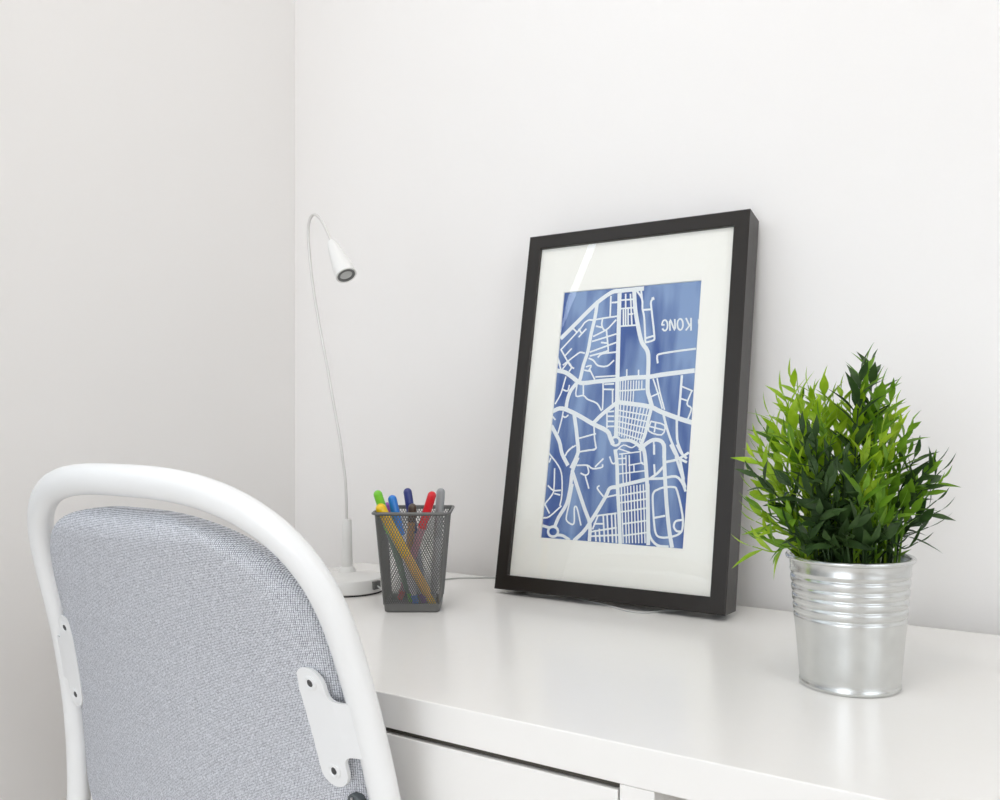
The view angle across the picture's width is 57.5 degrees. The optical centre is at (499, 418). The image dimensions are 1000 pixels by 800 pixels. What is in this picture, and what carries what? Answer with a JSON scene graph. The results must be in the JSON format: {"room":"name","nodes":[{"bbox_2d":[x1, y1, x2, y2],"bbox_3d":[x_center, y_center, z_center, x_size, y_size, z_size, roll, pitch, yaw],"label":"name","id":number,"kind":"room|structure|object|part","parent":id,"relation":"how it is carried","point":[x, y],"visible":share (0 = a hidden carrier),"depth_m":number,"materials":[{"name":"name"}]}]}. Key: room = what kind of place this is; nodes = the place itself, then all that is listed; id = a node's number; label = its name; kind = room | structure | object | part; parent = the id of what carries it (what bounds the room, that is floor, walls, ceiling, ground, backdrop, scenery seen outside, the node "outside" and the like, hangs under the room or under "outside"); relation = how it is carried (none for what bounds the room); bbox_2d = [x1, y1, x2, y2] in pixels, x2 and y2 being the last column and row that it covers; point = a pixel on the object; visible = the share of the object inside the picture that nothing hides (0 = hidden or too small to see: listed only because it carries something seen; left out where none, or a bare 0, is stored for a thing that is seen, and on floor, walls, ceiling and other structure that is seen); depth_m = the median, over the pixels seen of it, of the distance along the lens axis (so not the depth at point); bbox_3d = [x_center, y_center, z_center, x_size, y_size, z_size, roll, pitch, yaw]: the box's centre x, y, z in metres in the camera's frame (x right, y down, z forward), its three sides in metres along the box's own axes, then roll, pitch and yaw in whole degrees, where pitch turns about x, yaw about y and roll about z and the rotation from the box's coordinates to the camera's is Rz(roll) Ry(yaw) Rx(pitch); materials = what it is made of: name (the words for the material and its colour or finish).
{"room":"home office","nodes":[
{"label":"home office","id":0,"kind":"room"},
{"bbox_2d":[0,0,294,799],"bbox_3d":[-1.270,-0.307,0.055,0.120,2.500,3.303,0,0,33],"label":"wall","id":1,"kind":"structure","parent":0,"point":[147,147],"depth_m":1.17,"materials":[{"name":"white paint"}]},
{"bbox_2d":[295,0,999,634],"bbox_3d":[0.986,-0.307,0.626,3.273,2.500,0.120,0,0,33],"label":"wall","id":2,"kind":"structure","parent":0,"point":[434,139],"depth_m":1.09,"materials":[{"name":"white paint"}]},
{"bbox_3d":[0.050,0.983,-0.807,3.273,0.080,3.543,0,0,33],"label":"floor","id":3,"kind":"structure","parent":0,"visible":0},
{"bbox_2d":[27,463,400,799],"bbox_3d":[-0.149,0.488,0.861,0.449,0.910,0.488,0,0,34],"label":"swivel chair","id":4,"kind":"object","parent":3,"relation":"on","point":[197,658],"visible":1,"depth_m":0.66,"materials":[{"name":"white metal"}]},
{"bbox_2d":[331,767,336,774],"bbox_3d":[-0.115,0.244,0.630,0.005,0.005,0.001,0,0,34],"label":"screw","id":5,"kind":"object","parent":4,"relation":"attached to","point":[333,770],"depth_m":0.63,"materials":[{"name":"black metal"}]},
{"bbox_2d":[91,562,999,799],"bbox_3d":[0.253,0.573,0.724,1.368,0.740,0.452,0,0,33],"label":"desk","id":6,"kind":"object","parent":3,"relation":"on","point":[491,694],"visible":0.55,"depth_m":0.66,"materials":[{"name":"white wood"}]},
{"bbox_2d":[371,505,454,611],"bbox_3d":[-0.092,0.149,0.981,0.083,0.106,0.083,0,0,0],"label":"pen cup","id":7,"kind":"object","parent":6,"relation":"on","point":[391,603],"visible":0.85,"depth_m":0.95,"materials":[{"name":"grey metal"}]},
{"bbox_2d":[374,490,411,601],"bbox_3d":[-0.112,0.136,0.970,0.048,0.122,0.009,0,0,-34],"label":"pen","id":8,"kind":"object","parent":7,"relation":"in","point":[378,496],"visible":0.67,"depth_m":0.96,"materials":[{"name":"green plastic"}]},
{"bbox_2d":[388,495,418,602],"bbox_3d":[-0.102,0.139,0.966,0.034,0.116,0.009,0,0,8],"label":"pen","id":9,"kind":"object","parent":7,"relation":"in","point":[393,504],"visible":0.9,"depth_m":0.96,"materials":[{"name":"blue plastic"}]},
{"bbox_2d":[376,503,435,603],"bbox_3d":[-0.098,0.143,0.956,0.064,0.110,0.011,0,0,-11],"label":"pen","id":10,"kind":"object","parent":7,"relation":"in","point":[380,507],"visible":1,"depth_m":0.95,"materials":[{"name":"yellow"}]},
{"bbox_2d":[386,502,425,602],"bbox_3d":[-0.102,0.144,0.980,0.051,0.107,0.009,0,0,17],"label":"pen","id":11,"kind":"object","parent":7,"relation":"in","point":[387,503],"visible":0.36,"depth_m":0.97,"materials":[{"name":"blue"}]},
{"bbox_2d":[404,503,416,596],"bbox_3d":[-0.099,0.144,0.996,0.009,0.105,0.026,0,0,-29],"label":"pen","id":12,"kind":"object","parent":7,"relation":"in","point":[412,507],"visible":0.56,"depth_m":0.99,"materials":[{"name":"brown plastic"}]},
{"bbox_2d":[403,488,424,578],"bbox_3d":[-0.094,0.137,1.004,0.026,0.121,0.009,0,0,1],"label":"pen","id":13,"kind":"object","parent":7,"relation":"in","point":[408,497],"visible":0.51,"depth_m":1.00,"materials":[{"name":"blue plastic"}]},
{"bbox_2d":[397,491,435,599],"bbox_3d":[-0.090,0.138,0.986,0.046,0.120,0.009,0,0,22],"label":"pen","id":14,"kind":"object","parent":7,"relation":"in","point":[431,496],"visible":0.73,"depth_m":0.98,"materials":[{"name":"red plastic"}]},
{"bbox_2d":[431,488,444,598],"bbox_3d":[-0.068,0.136,0.989,0.009,0.121,0.028,0,0,20],"label":"pen","id":15,"kind":"object","parent":7,"relation":"in","point":[440,494],"visible":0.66,"depth_m":0.99,"materials":[{"name":"grey plastic"}]},
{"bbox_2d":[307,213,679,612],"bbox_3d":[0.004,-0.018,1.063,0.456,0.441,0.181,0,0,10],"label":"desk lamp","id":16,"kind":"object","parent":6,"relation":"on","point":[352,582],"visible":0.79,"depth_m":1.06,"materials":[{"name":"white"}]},
{"bbox_3d":[-0.180,0.149,1.074,0.021,0.062,0.021,0,0,33],"label":"post","id":17,"kind":"part","parent":16,"relation":"part of","materials":[{"name":"white"}]},
{"bbox_2d":[372,580,380,589],"bbox_3d":[-0.144,0.192,1.052,0.007,0.010,0.012,0,0,33],"label":"switch","id":18,"kind":"object","parent":16,"relation":"attached to","point":[376,584],"depth_m":1.05,"materials":[{"name":"grey plastic"}]},
{"bbox_3d":[0.045,0.197,1.024,0.342,0.011,0.165,0,0,33],"label":"lamp cord","id":19,"kind":"part","parent":16,"relation":"part of","materials":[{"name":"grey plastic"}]},
{"bbox_3d":[-0.001,0.230,0.631,0.192,0.004,0.013,0,0,33],"label":"drawer rail","id":20,"kind":"part","parent":6,"relation":"part of","materials":[{"name":"grey"}]},
{"bbox_3d":[-0.001,0.277,0.630,0.190,0.089,0.018,0,0,33],"label":"drawer","id":21,"kind":"part","parent":6,"relation":"part of","materials":[{"name":"white metal"}]},
{"bbox_2d":[494,209,758,615],"bbox_3d":[0.140,-0.012,1.031,0.277,0.428,0.118,0,0,33],"label":"picture frame","id":22,"kind":"object","parent":6,"relation":"on","point":[623,483],"visible":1,"depth_m":1.01,"materials":[{"name":"black wood"}]},
{"bbox_2d":[541,281,700,548],"bbox_3d":[0.134,-0.008,1.021,0.181,0.296,0.059,0,0,33],"label":"print","id":23,"kind":"object","parent":22,"relation":"attached to","point":[621,389],"depth_m":1.02,"materials":[{"name":"blue paper"}]},
{"bbox_2d":[785,548,916,697],"bbox_3d":[0.267,0.153,0.696,0.094,0.099,0.094,0,0,33],"label":"flower pot","id":24,"kind":"object","parent":6,"relation":"on","point":[851,620],"visible":0.93,"depth_m":0.66,"materials":[{"name":"metal"}]},
{"bbox_2d":[731,344,958,573],"bbox_3d":[0.257,0.032,0.701,0.172,0.182,0.120,0,0,-31],"label":"leafy plant","id":25,"kind":"object","parent":24,"relation":"in","point":[830,525],"visible":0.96,"depth_m":0.69,"materials":[{"name":"green plant"}]}
]}

